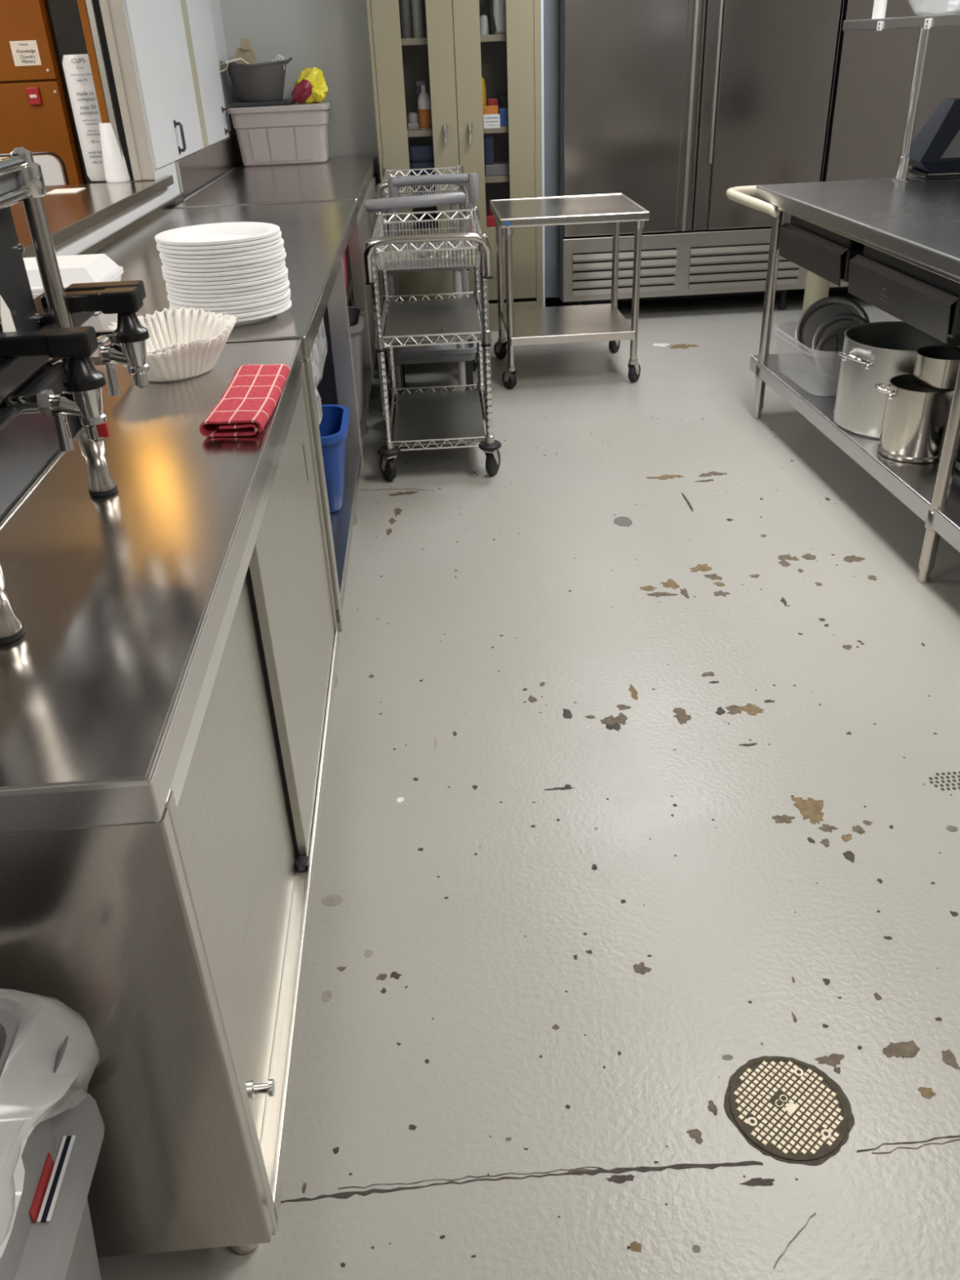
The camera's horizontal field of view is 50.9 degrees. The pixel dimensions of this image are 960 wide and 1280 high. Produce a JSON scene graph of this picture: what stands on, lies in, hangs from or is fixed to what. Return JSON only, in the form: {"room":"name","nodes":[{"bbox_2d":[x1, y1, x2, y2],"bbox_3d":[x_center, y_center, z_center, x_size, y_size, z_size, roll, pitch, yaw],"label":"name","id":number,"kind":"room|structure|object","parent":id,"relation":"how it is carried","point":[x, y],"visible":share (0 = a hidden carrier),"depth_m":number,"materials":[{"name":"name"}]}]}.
{"room":"commercial kitchen","nodes":[
{"label":"commercial kitchen","id":0,"kind":"room"},
{"bbox_2d":[55,0,242,256],"bbox_3d":[-1.205,-0.786,1.471,0.150,2.750,8.780,-3,31,-1],"label":"wall","id":1,"kind":"structure","parent":0,"point":[82,242],"depth_m":3.89,"materials":[{"name":"white paint"}]},
{"bbox_2d":[62,53,105,181],"bbox_3d":[-1.447,-1.939,3.753,0.124,0.414,0.134,-4,31,-2],"label":"sign","id":2,"kind":"object","parent":1,"relation":"attached to","point":[77,68],"visible":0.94,"depth_m":3.69,"materials":[{"name":"paper"}]},
{"bbox_2d":[70,57,102,163],"bbox_3d":[-1.430,-1.931,3.689,0.072,0.341,0.001,-9,31,-11],"label":"print","id":3,"kind":"object","parent":2,"relation":"attached to","point":[82,89],"depth_m":3.69,"materials":[{"name":"black"}]},
{"bbox_2d":[9,174,173,257],"bbox_3d":[-1.403,-0.958,2.545,0.548,0.048,3.220,-3,31,-1],"label":"sill","id":4,"kind":"structure","parent":1,"relation":"attached to","point":[71,216],"depth_m":3.21,"materials":[{"name":"metal"}]},
{"bbox_2d":[46,187,85,194],"bbox_3d":[-1.464,-1.586,3.563,0.105,0.002,0.130,-4,31,-2],"label":"paper","id":5,"kind":"object","parent":4,"relation":"on","point":[75,189],"visible":0.86,"depth_m":3.55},
{"bbox_2d":[98,122,130,182],"bbox_3d":[-1.356,-1.808,3.738,0.100,0.196,0.099,-4,31,-2],"label":"cup stack","id":6,"kind":"object","parent":4,"relation":"on","point":[116,171],"visible":0.87,"depth_m":3.71,"materials":[{"name":"paper"}]},
{"bbox_2d":[76,0,155,181],"bbox_3d":[-1.310,-2.191,3.484,0.154,1.108,0.020,-3,31,-1],"label":"trim","id":7,"kind":"structure","parent":1,"relation":"attached to","point":[110,15],"depth_m":3.60,"materials":[{"name":"beige paint"}]},
{"bbox_2d":[73,192,184,255],"bbox_3d":[-1.140,-0.818,2.461,0.010,0.055,3.912,-3,31,-1],"label":"trim","id":8,"kind":"structure","parent":1,"relation":"attached to","point":[105,242],"depth_m":3.40,"materials":[{"name":"metal"}]},
{"bbox_2d":[124,0,204,168],"bbox_3d":[-1.239,-2.489,3.873,0.040,1.155,0.895,-3,31,-1],"label":"door","id":9,"kind":"structure","parent":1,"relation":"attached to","point":[157,30],"depth_m":3.95,"materials":[{"name":"laminate"}]},
{"bbox_2d":[180,0,208,147],"bbox_3d":[-1.277,-2.748,4.314,0.006,1.155,0.120,-3,31,-1],"label":"trim","id":10,"kind":"structure","parent":1,"relation":"attached to","point":[184,8],"depth_m":4.46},
{"bbox_2d":[185,0,231,146],"bbox_3d":[-1.274,-2.918,4.603,0.040,1.155,0.540,-3,31,-1],"label":"cabinet door","id":11,"kind":"structure","parent":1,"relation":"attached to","point":[199,13],"depth_m":4.72,"materials":[{"name":"laminate"}]},
{"bbox_2d":[175,133,242,197],"bbox_3d":[-1.252,-2.264,4.770,0.015,0.135,1.537,-3,31,-1],"label":"backsplash","id":12,"kind":"structure","parent":1,"relation":"attached to","point":[195,171],"depth_m":4.57,"materials":[{"name":"metal"}]},
{"bbox_2d":[219,0,385,324],"bbox_3d":[-0.646,-3.191,5.503,1.680,2.750,0.540,-4,31,-2],"label":"wall","id":13,"kind":"structure","parent":0,"point":[331,37],"depth_m":5.24,"materials":[{"name":"grey paint"}]},
{"bbox_2d":[97,288,959,1279],"bbox_3d":[-0.451,0.067,2.735,9.300,0.061,10.100,-4,31,-2],"label":"floor","id":14,"kind":"structure","parent":0,"point":[642,786],"depth_m":2.03,"materials":[{"name":"grey paint"}]},
{"bbox_2d":[0,151,69,186],"bbox_3d":[-1.887,-1.517,4.409,0.402,1.077,0.412,-4,31,-2],"label":"folding chair","id":15,"kind":"object","parent":14,"relation":"on","point":[51,168],"visible":0.21,"depth_m":4.32,"materials":[{"name":"white plastic"}]},
{"bbox_2d":[0,0,84,184],"bbox_3d":[-2.179,-2.339,4.963,0.548,1.950,0.604,-4,31,-2],"label":"tall cabinet","id":16,"kind":"object","parent":14,"relation":"on","point":[46,126],"visible":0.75,"depth_m":4.56,"materials":[{"name":"orange wood"}]},
{"bbox_2d":[9,40,41,66],"bbox_3d":[-2.015,-2.602,4.473,0.116,0.096,0.004,-4,31,-2],"label":"paper notice","id":17,"kind":"object","parent":16,"relation":"attached to","point":[24,53],"visible":1,"depth_m":4.47,"materials":[{"name":"white"}]},
{"bbox_2d":[25,87,41,105],"bbox_3d":[-2.014,-2.454,4.552,0.055,0.070,0.016,-4,31,-2],"label":"label","id":18,"kind":"object","parent":16,"relation":"attached to","point":[33,93],"visible":1,"depth_m":4.55,"materials":[{"name":"plastic"}]},
{"bbox_2d":[0,988,104,1279],"bbox_3d":[-0.585,0.742,0.854,0.527,0.700,0.525,-4,31,-2],"label":"trash bin","id":19,"kind":"object","parent":14,"relation":"on","point":[52,1130],"visible":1,"depth_m":0.87,"materials":[{"name":"grey plastic"}]},
{"bbox_2d":[44,0,107,183],"bbox_3d":[-1.674,-2.383,5.000,0.458,1.950,0.565,-4,31,-2],"label":"door frame","id":20,"kind":"structure","parent":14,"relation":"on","point":[64,18],"depth_m":4.48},
{"bbox_2d":[0,338,339,1257],"bbox_3d":[-0.672,0.163,1.643,0.754,0.900,1.433,-4,31,-2],"label":"base cabinet","id":21,"kind":"object","parent":14,"relation":"on","point":[166,691],"visible":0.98,"depth_m":1.11,"materials":[{"name":"metal"}]},
{"bbox_2d":[0,339,303,834],"bbox_3d":[-0.689,-0.203,1.428,0.752,0.048,1.431,-4,31,-2],"label":"countertop","id":22,"kind":"structure","parent":21,"relation":"on","point":[109,594],"depth_m":1.11,"materials":[{"name":"metal"}]},
{"bbox_2d":[0,146,149,644],"bbox_3d":[-0.641,-0.336,1.090,0.450,0.519,0.622,-4,31,-2],"label":"coffee brewer","id":23,"kind":"object","parent":22,"relation":"on","point":[46,405],"visible":1,"depth_m":1.15,"materials":[{"name":"metal"}]},
{"bbox_2d":[6,386,110,451],"bbox_3d":[-0.471,-0.249,1.136,0.104,0.069,0.034,-4,31,-2],"label":"tap","id":24,"kind":"object","parent":23,"relation":"on","point":[86,402],"depth_m":1.12,"materials":[{"name":"silver metal"}]},
{"bbox_2d":[89,340,149,395],"bbox_3d":[-0.484,-0.355,1.317,0.107,0.069,0.034,-4,31,-2],"label":"tap","id":25,"kind":"object","parent":23,"relation":"on","point":[131,353],"depth_m":1.30,"materials":[{"name":"silver metal"}]},
{"bbox_2d":[107,306,236,382],"bbox_3d":[-0.560,-0.533,1.837,0.234,0.095,0.247,-4,31,-2],"label":"filter","id":26,"kind":"object","parent":22,"relation":"on","point":[175,364],"visible":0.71,"depth_m":1.81,"materials":[{"name":"white paper"}]},
{"bbox_2d":[111,306,231,365],"bbox_3d":[-0.565,-0.536,1.842,0.224,0.089,0.235,-4,31,-2],"label":"filter","id":27,"kind":"object","parent":26,"relation":"in","point":[200,325],"visible":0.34,"depth_m":1.90,"materials":[{"name":"white paper"}]},
{"bbox_2d":[199,364,289,436],"bbox_3d":[-0.382,-0.403,1.669,0.101,0.025,0.331,-3,31,0],"label":"kitchen towel","id":28,"kind":"object","parent":22,"relation":"on","point":[254,391],"visible":1,"depth_m":1.61,"materials":[{"name":"red fabric"}]},
{"bbox_2d":[80,200,373,688],"bbox_3d":[-0.767,-0.750,3.195,0.740,0.901,2.135,-4,31,-2],"label":"countertop","id":29,"kind":"structure","parent":14,"relation":"on","point":[316,236],"depth_m":3.09,"materials":[{"name":"metal"}]},
{"bbox_2d":[22,253,123,314],"bbox_3d":[-0.986,-0.828,2.354,0.252,0.101,0.227,-4,31,-2],"label":"box","id":30,"kind":"object","parent":29,"relation":"on","point":[92,268],"visible":0.42,"depth_m":2.29,"materials":[{"name":"white plastic"}]},
{"bbox_2d":[234,299,291,326],"bbox_3d":[-0.545,-0.723,2.223,0.260,0.026,0.260,18,36,31],"label":"plate","id":31,"kind":"object","parent":29,"relation":"on","point":[250,320],"visible":0.25,"depth_m":2.15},
{"bbox_2d":[168,298,289,318],"bbox_3d":[-0.547,-0.728,2.215,0.260,0.026,0.260,16,35,29],"label":"plate","id":32,"kind":"object","parent":31,"relation":"on","point":[282,305],"visible":0.16,"depth_m":2.13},
{"bbox_2d":[168,288,290,311],"bbox_3d":[-0.544,-0.744,2.208,0.260,0.026,0.260,-21,35,-28],"label":"plate","id":33,"kind":"object","parent":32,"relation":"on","point":[288,293],"visible":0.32,"depth_m":2.11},
{"bbox_2d":[167,287,288,306],"bbox_3d":[-0.547,-0.750,2.203,0.260,0.026,0.260,-17,34,-23],"label":"plate","id":34,"kind":"object","parent":33,"relation":"on","point":[278,294],"visible":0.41,"depth_m":2.10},
{"bbox_2d":[168,280,289,302],"bbox_3d":[-0.545,-0.759,2.200,0.260,0.026,0.260,-16,33,-21],"label":"plate","id":35,"kind":"object","parent":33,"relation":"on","point":[286,286],"visible":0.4,"depth_m":2.10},
{"bbox_2d":[165,273,288,293],"bbox_3d":[-0.547,-0.773,2.191,0.260,0.026,0.260,5,31,13],"label":"plate","id":36,"kind":"object","parent":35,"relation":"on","point":[278,281],"visible":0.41,"depth_m":2.09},
{"bbox_2d":[163,265,285,285],"bbox_3d":[-0.550,-0.788,2.182,0.260,0.026,0.260,8,32,18],"label":"plate","id":37,"kind":"object","parent":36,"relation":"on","point":[277,272],"visible":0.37,"depth_m":2.08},
{"bbox_2d":[161,258,284,276],"bbox_3d":[-0.550,-0.801,2.171,0.260,0.026,0.260,-8,31,-9],"label":"plate","id":38,"kind":"object","parent":37,"relation":"on","point":[165,270],"visible":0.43,"depth_m":2.07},
{"bbox_2d":[160,248,284,267],"bbox_3d":[-0.548,-0.816,2.163,0.260,0.026,0.260,2,31,7],"label":"plate","id":39,"kind":"object","parent":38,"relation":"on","point":[282,252],"visible":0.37,"depth_m":2.06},
{"bbox_2d":[159,244,284,263],"bbox_3d":[-0.550,-0.824,2.159,0.260,0.026,0.260,-13,32,-17],"label":"plate","id":40,"kind":"object","parent":39,"relation":"on","point":[279,249],"visible":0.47,"depth_m":2.06,"materials":[{"name":"ceramic"}]},
{"bbox_2d":[160,238,284,259],"bbox_3d":[-0.549,-0.833,2.157,0.260,0.026,0.260,-23,36,-30],"label":"plate","id":41,"kind":"object","parent":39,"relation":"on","point":[281,242],"visible":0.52,"depth_m":2.06,"materials":[{"name":"ceramic"}]},
{"bbox_2d":[156,231,281,250],"bbox_3d":[-0.552,-0.846,2.147,0.260,0.026,0.260,-4,31,-3],"label":"plate","id":42,"kind":"object","parent":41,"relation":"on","point":[277,236],"visible":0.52,"depth_m":2.05,"materials":[{"name":"ceramic"}]},
{"bbox_2d":[154,222,279,245],"bbox_3d":[-0.555,-0.854,2.143,0.260,0.026,0.260,-4,31,-2],"label":"plate","id":43,"kind":"object","parent":42,"relation":"on","point":[228,233],"visible":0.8,"depth_m":2.19,"materials":[{"name":"ceramic"}]},
{"bbox_2d":[156,236,281,254],"bbox_3d":[-0.553,-0.838,2.150,0.260,0.026,0.260,-5,31,-4],"label":"plate","id":44,"kind":"object","parent":41,"relation":"on","point":[276,241],"visible":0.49,"depth_m":2.05,"materials":[{"name":"ceramic"}]},
{"bbox_2d":[162,251,286,272],"bbox_3d":[-0.547,-0.810,2.170,0.260,0.026,0.260,-27,38,-35],"label":"plate","id":45,"kind":"object","parent":38,"relation":"on","point":[284,255],"visible":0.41,"depth_m":2.07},
{"bbox_2d":[162,262,285,281],"bbox_3d":[-0.550,-0.794,2.176,0.260,0.026,0.260,-2,31,1],"label":"plate","id":46,"kind":"object","parent":37,"relation":"on","point":[281,266],"visible":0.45,"depth_m":2.07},
{"bbox_2d":[165,266,288,289],"bbox_3d":[-0.546,-0.781,2.186,0.260,0.026,0.260,21,38,34],"label":"plate","id":47,"kind":"object","parent":36,"relation":"on","point":[285,273],"visible":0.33,"depth_m":2.09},
{"bbox_2d":[165,277,288,297],"bbox_3d":[-0.548,-0.767,2.197,0.260,0.026,0.260,-1,31,3],"label":"plate","id":48,"kind":"object","parent":35,"relation":"on","point":[278,285],"visible":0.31,"depth_m":2.10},
{"bbox_2d":[168,294,290,314],"bbox_3d":[-0.546,-0.737,2.214,0.260,0.026,0.260,-21,35,-28],"label":"plate","id":49,"kind":"object","parent":32,"relation":"on","point":[275,304],"visible":0.22,"depth_m":2.12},
{"bbox_2d":[312,373,322,425],"bbox_3d":[-0.487,-0.538,2.360,0.227,0.165,0.250,-4,31,-2],"label":"wrapped bundle","id":50,"kind":"object","parent":29,"relation":"on","point":[318,402],"visible":0.09,"depth_m":2.38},
{"bbox_2d":[310,317,327,387],"bbox_3d":[-0.559,-0.788,2.746,0.269,0.209,0.620,-4,31,-2],"label":"wrapped bundle","id":51,"kind":"object","parent":29,"relation":"on","point":[319,350],"visible":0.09,"depth_m":2.67,"materials":[{"name":"plastic"}]},
{"bbox_2d":[319,404,349,512],"bbox_3d":[-0.492,-0.516,2.913,0.244,0.235,0.304,-4,31,-2],"label":"waste bin","id":52,"kind":"object","parent":29,"relation":"on","point":[334,424],"visible":0.4,"depth_m":2.84,"materials":[{"name":"blue plastic"}]},
{"bbox_2d":[330,515,338,549],"bbox_3d":[-0.459,-0.241,2.641,0.158,0.034,0.350,-4,31,-2],"label":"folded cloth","id":53,"kind":"object","parent":29,"relation":"on","point":[334,520],"visible":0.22,"depth_m":2.72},
{"bbox_2d":[326,306,364,422],"bbox_3d":[-0.518,-0.967,3.576,0.244,0.340,0.334,-4,31,-2],"label":"waste bin","id":54,"kind":"object","parent":29,"relation":"on","point":[356,314],"visible":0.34,"depth_m":3.49,"materials":[{"name":"grey plastic"}]},
{"bbox_2d":[346,278,353,306],"bbox_3d":[-0.624,-1.133,3.830,0.300,0.374,0.380,-4,31,-2],"label":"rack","id":55,"kind":"object","parent":29,"relation":"on","point":[349,281],"visible":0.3,"depth_m":3.82,"materials":[{"name":"metal"}]},
{"bbox_2d":[329,367,372,622],"bbox_3d":[-0.755,-0.572,3.300,0.728,0.040,2.127,-4,31,-2],"label":"shelf","id":56,"kind":"object","parent":29,"relation":"attached to","point":[353,451],"depth_m":2.96,"materials":[{"name":"metal"}]},
{"bbox_2d":[173,133,382,419],"bbox_3d":[-0.870,-1.820,4.879,0.744,1.040,1.845,-3,31,-1],"label":"countertop","id":57,"kind":"structure","parent":14,"relation":"on","point":[344,178],"depth_m":4.43,"materials":[{"name":"metal"}]},
{"bbox_2d":[173,155,377,211],"bbox_3d":[-0.871,-2.129,4.698,0.705,0.054,1.845,-3,31,-1],"label":"countertop","id":58,"kind":"structure","parent":57,"relation":"on","point":[344,178],"depth_m":4.41,"materials":[{"name":"metal"}]},
{"bbox_2d":[227,101,331,166],"bbox_3d":[-1.016,-2.627,5.236,0.500,0.268,0.350,-4,31,-2],"label":"storage tote","id":59,"kind":"object","parent":57,"relation":"on","point":[295,133],"visible":0.94,"depth_m":5.10,"materials":[{"name":"beige plastic"}]},
{"bbox_2d":[229,97,295,107],"bbox_3d":[-1.107,-2.751,5.165,0.305,0.022,0.285,-4,31,-2],"label":"baking tray","id":60,"kind":"object","parent":59,"relation":"on","point":[285,101],"visible":0.79,"depth_m":5.04,"materials":[{"name":"metal"}]},
{"bbox_2d":[219,57,292,102],"bbox_3d":[-1.123,-2.837,5.110,0.315,0.184,0.315,22,39,36],"label":"bucket","id":61,"kind":"object","parent":60,"relation":"on","point":[261,82],"visible":0.91,"depth_m":5.02,"materials":[{"name":"grey plastic"}]},
{"bbox_2d":[235,38,256,64],"bbox_3d":[-1.181,-2.898,5.112,0.100,0.260,0.049,-7,31,-7],"label":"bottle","id":62,"kind":"object","parent":61,"relation":"in","point":[246,52],"visible":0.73,"depth_m":5.07,"materials":[{"name":"beige plastic"}]},
{"bbox_2d":[290,66,328,103],"bbox_3d":[-0.863,-2.808,5.107,0.185,0.159,0.178,-4,31,-2],"label":"snack bag","id":63,"kind":"object","parent":59,"relation":"on","point":[311,86],"visible":1,"depth_m":5.06,"materials":[{"name":"yellow plastic"}]},
{"bbox_2d":[363,173,479,393],"bbox_3d":[-0.217,-1.505,4.419,0.478,0.916,0.629,-3,31,-1],"label":"cart","id":64,"kind":"object","parent":14,"relation":"on","point":[464,354],"visible":0.48,"depth_m":4.36,"materials":[{"name":"grey plastic"}]},
{"bbox_2d":[386,266,471,272],"bbox_3d":[-0.232,-1.677,4.378,0.393,0.055,0.518,-3,31,-1],"label":"tray","id":65,"kind":"object","parent":64,"relation":"on","point":[455,269],"depth_m":4.18,"materials":[{"name":"grey plastic"}]},
{"bbox_2d":[386,338,476,364],"bbox_3d":[-0.217,-1.350,4.572,0.393,0.055,0.518,-3,31,-1],"label":"tray","id":66,"kind":"object","parent":64,"relation":"on","point":[463,353],"depth_m":4.36,"materials":[{"name":"grey plastic"}]},
{"bbox_2d":[374,164,477,372],"bbox_3d":[-0.261,-1.868,5.061,0.490,0.893,0.817,-3,31,-1],"label":"wire cart","id":67,"kind":"object","parent":14,"relation":"on","point":[382,189],"visible":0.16,"depth_m":4.92,"materials":[{"name":"silver metal"}]},
{"bbox_2d":[364,206,501,480],"bbox_3d":[-0.177,-1.147,3.852,0.490,0.873,0.817,-3,31,-1],"label":"wire cart","id":68,"kind":"object","parent":14,"relation":"on","point":[422,419],"visible":1,"depth_m":3.75,"materials":[{"name":"silver metal"}]},
{"bbox_2d":[384,297,481,343],"bbox_3d":[-0.180,-1.215,3.814,0.348,0.008,0.641,-3,31,-1],"label":"shelf","id":69,"kind":"object","parent":68,"relation":"attached to","point":[415,321],"depth_m":3.77,"materials":[{"name":"metal"}]},
{"bbox_2d":[392,389,485,446],"bbox_3d":[-0.165,-0.888,4.007,0.348,0.008,0.641,-3,31,-1],"label":"shelf","id":70,"kind":"object","parent":68,"relation":"attached to","point":[422,419],"depth_m":3.97,"materials":[{"name":"metal"}]},
{"bbox_2d":[365,0,542,331],"bbox_3d":[-0.113,-2.671,5.321,0.850,2.000,0.359,-4,31,-2],"label":"storage cabinet","id":71,"kind":"object","parent":14,"relation":"on","point":[452,57],"depth_m":5.20,"materials":[{"name":"metal"}]},
{"bbox_2d":[399,0,412,38],"bbox_3d":[-0.371,-3.097,5.033,0.053,0.165,0.052,-4,31,-2],"label":"tube","id":72,"kind":"object","parent":71,"relation":"on","point":[404,5],"visible":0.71,"depth_m":5.01,"materials":[{"name":"grey plastic"}]},
{"bbox_2d":[407,111,418,129],"bbox_3d":[-0.350,-2.714,5.270,0.056,0.082,0.058,-4,31,-2],"label":"bottle","id":73,"kind":"object","parent":71,"relation":"on","point":[412,117],"visible":1,"depth_m":5.25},
{"bbox_2d":[410,0,423,38],"bbox_3d":[-0.313,-3.106,5.033,0.053,0.175,0.052,-4,31,-2],"label":"tube","id":74,"kind":"object","parent":71,"relation":"on","point":[416,5],"visible":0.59,"depth_m":5.02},
{"bbox_2d":[416,80,432,129],"bbox_3d":[-0.288,-2.774,5.229,0.072,0.222,0.072,-4,31,-2],"label":"spray bottle","id":75,"kind":"object","parent":71,"relation":"on","point":[424,113],"visible":0.98,"depth_m":5.21,"materials":[{"name":"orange plastic"}]},
{"bbox_2d":[373,34,506,45],"bbox_3d":[-0.132,-3.054,5.134,0.812,0.030,0.267,-4,31,-2],"label":"shelf","id":76,"kind":"object","parent":71,"relation":"attached to","point":[490,39],"depth_m":5.02,"materials":[{"name":"metal"}]},
{"bbox_2d":[380,124,508,137],"bbox_3d":[-0.116,-2.701,5.342,0.812,0.030,0.267,-4,31,-2],"label":"shelf","id":77,"kind":"object","parent":71,"relation":"attached to","point":[503,130],"depth_m":5.23,"materials":[{"name":"metal"}]},
{"bbox_2d":[410,175,509,186],"bbox_3d":[-0.107,-2.499,5.461,0.812,0.030,0.267,-4,31,-2],"label":"shelf","id":78,"kind":"object","parent":71,"relation":"attached to","point":[497,179],"depth_m":5.35,"materials":[{"name":"beige paint"}]},
{"bbox_2d":[480,14,488,35],"bbox_3d":[0.020,-3.089,5.068,0.048,0.085,0.048,-4,31,-2],"label":"jar","id":79,"kind":"object","parent":71,"relation":"on","point":[484,29],"visible":0.92,"depth_m":5.05,"materials":[{"name":"white plastic"}]},
{"bbox_2d":[483,114,500,128],"bbox_3d":[0.061,-2.680,5.212,0.085,0.064,0.002,-4,31,-2],"label":"name card","id":80,"kind":"object","parent":71,"relation":"attached to","point":[490,121],"visible":1,"depth_m":5.21,"materials":[{"name":"white paper"}]},
{"bbox_2d":[484,160,509,176],"bbox_3d":[0.103,-2.535,5.423,0.160,0.055,0.180,-4,31,-2],"label":"box","id":81,"kind":"object","parent":71,"relation":"on","point":[499,167],"visible":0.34,"depth_m":5.35,"materials":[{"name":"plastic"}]},
{"bbox_2d":[483,135,493,164],"bbox_3d":[0.046,-2.588,5.329,0.045,0.134,0.080,-4,31,-2],"label":"box","id":82,"kind":"object","parent":81,"relation":"on","point":[488,140],"visible":0.99,"depth_m":5.30,"materials":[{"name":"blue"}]},
{"bbox_2d":[488,0,506,34],"bbox_3d":[0.113,-3.154,5.038,0.147,0.221,0.179,-4,31,-2],"label":"jar","id":83,"kind":"object","parent":71,"relation":"on","point":[497,9],"visible":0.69,"depth_m":4.99,"materials":[{"name":"white plastic"}]},
{"bbox_2d":[497,106,508,126],"bbox_3d":[0.138,-2.727,5.255,0.078,0.082,0.100,-4,31,-2],"label":"carton","id":84,"kind":"object","parent":71,"relation":"on","point":[503,112],"visible":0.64,"depth_m":5.21,"materials":[{"name":"cardboard"}]},
{"bbox_2d":[489,193,649,388],"bbox_3d":[0.406,-1.657,4.789,0.657,0.754,0.644,-4,31,-2],"label":"utility cart","id":85,"kind":"object","parent":14,"relation":"on","point":[603,322],"visible":1,"depth_m":4.65,"materials":[{"name":"metal"}]},
{"bbox_2d":[501,303,635,346],"bbox_3d":[0.408,-1.525,4.866,0.575,0.040,0.580,-4,31,-2],"label":"shelf","id":86,"kind":"object","parent":85,"relation":"attached to","point":[603,322],"depth_m":4.75,"materials":[{"name":"metal"}]},
{"bbox_2d":[613,516,632,526],"bbox_3d":[0.479,-0.398,3.394,0.062,0.001,0.083,-4,31,-2],"label":"stain","id":87,"kind":"object","parent":14,"relation":"on","point":[618,521],"depth_m":3.39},
{"bbox_2d":[543,0,841,310],"bbox_3d":[1.065,-2.932,5.595,1.480,2.080,0.792,-4,31,-2],"label":"refrigerator","id":88,"kind":"object","parent":14,"relation":"on","point":[669,107],"visible":0.9,"depth_m":5.29,"materials":[{"name":"grey metal"}]},
{"bbox_2d":[724,1055,854,1165],"bbox_3d":[0.465,0.705,1.522,0.190,0.004,0.184,-4,31,-2],"label":"cover","id":89,"kind":"object","parent":14,"relation":"on","point":[788,1109],"visible":1,"depth_m":1.52,"materials":[{"name":"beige metal"}]},
{"bbox_2d":[792,270,830,349],"bbox_3d":[1.682,-1.719,5.048,0.170,0.500,0.170,-4,31,-2],"label":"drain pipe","id":90,"kind":"object","parent":14,"relation":"on","point":[816,287],"visible":0.17,"depth_m":4.99,"materials":[{"name":"plastic"}]},
{"bbox_2d":[725,13,959,582],"bbox_3d":[1.641,-0.976,2.883,1.004,1.424,3.245,-4,31,-3],"label":"work table","id":91,"kind":"object","parent":14,"relation":"on","point":[895,242],"visible":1,"depth_m":3.29,"materials":[{"name":"metal"}]},
{"bbox_2d":[749,352,959,552],"bbox_3d":[1.702,-0.489,3.050,0.901,0.060,2.830,-4,31,-3],"label":"shelf","id":92,"kind":"object","parent":91,"relation":"attached to","point":[802,384],"depth_m":3.29,"materials":[{"name":"metal"}]},
{"bbox_2d":[871,0,887,18],"bbox_3d":[1.409,-2.302,3.523,0.044,0.225,0.043,-4,31,-2],"label":"tube","id":93,"kind":"object","parent":91,"relation":"on","point":[879,6],"visible":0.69,"depth_m":3.55,"materials":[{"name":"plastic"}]},
{"bbox_2d":[833,321,959,439],"bbox_3d":[1.395,-0.867,3.365,0.388,0.294,0.395,10,33,21],"label":"stock pot","id":94,"kind":"object","parent":91,"relation":"on","point":[873,353],"visible":0.59,"depth_m":3.31,"materials":[{"name":"metal"}]},
{"bbox_2d":[874,373,954,462],"bbox_3d":[1.360,-0.690,3.137,0.246,0.222,0.206,24,40,37],"label":"stock pot","id":95,"kind":"object","parent":91,"relation":"on","point":[915,419],"visible":0.8,"depth_m":3.08,"materials":[{"name":"silver metal"}]},
{"bbox_2d":[912,345,959,390],"bbox_3d":[1.470,-0.832,3.052,0.307,0.100,0.172,-4,31,-2],"label":"saucepan","id":96,"kind":"object","parent":95,"relation":"on","point":[935,366],"visible":0.98,"depth_m":3.01,"materials":[{"name":"silver metal"}]},
{"bbox_2d":[924,510,936,532],"bbox_3d":[1.289,-0.340,2.853,0.051,0.057,0.051,-4,31,-3],"label":"shelf bracket","id":97,"kind":"object","parent":91,"relation":"attached to","point":[930,515],"depth_m":2.84,"materials":[{"name":"metal"}]},
{"bbox_2d":[908,97,959,179],"bbox_3d":[1.866,-1.969,3.956,0.325,0.269,0.210,-1,31,2],"label":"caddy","id":98,"kind":"object","parent":91,"relation":"on","point":[935,151],"visible":0.99,"depth_m":3.90,"materials":[{"name":"black plastic"}]},
{"bbox_3d":[1.345,-1.076,3.842,0.365,0.172,0.470,-5,31,-5],"label":"tub","id":99,"kind":"object","parent":91,"relation":"on","visible":0},
{"bbox_2d":[815,328,848,381],"bbox_3d":[1.352,-1.063,3.759,0.196,0.172,0.101,6,32,14],"label":"lid","id":100,"kind":"object","parent":99,"relation":"in","point":[825,349],"visible":0.42,"depth_m":3.77,"materials":[{"name":"metal"}]},
{"bbox_2d":[795,296,870,368],"bbox_3d":[1.358,-1.182,3.887,0.276,0.254,0.116,8,32,17],"label":"lid","id":101,"kind":"object","parent":99,"relation":"in","point":[820,311],"visible":0.45,"depth_m":3.90,"materials":[{"name":"metal"}]},
{"bbox_2d":[812,312,868,359],"bbox_3d":[1.380,-1.122,3.826,0.230,0.209,0.104,8,32,17],"label":"lid","id":102,"kind":"object","parent":99,"relation":"in","point":[847,320],"visible":0.33,"depth_m":3.83,"materials":[{"name":"metal"}]},
{"bbox_2d":[801,0,959,291],"bbox_3d":[2.508,-3.029,5.650,1.362,2.080,0.792,-4,31,-2],"label":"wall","id":103,"kind":"structure","parent":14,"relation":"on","point":[873,71],"depth_m":5.25,"materials":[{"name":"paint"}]},
{"bbox_3d":[1.964,-3.534,5.888,3.760,2.750,0.120,-4,31,-2],"label":"wall","id":104,"kind":"structure","parent":0,"visible":0},
{"bbox_2d":[541,0,545,306],"bbox_3d":[0.290,-3.212,5.468,0.028,2.750,0.695,-4,31,-2],"label":"trim","id":105,"kind":"structure","parent":104,"relation":"attached to","point":[542,1],"depth_m":5.37,"materials":[{"name":"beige paint"}]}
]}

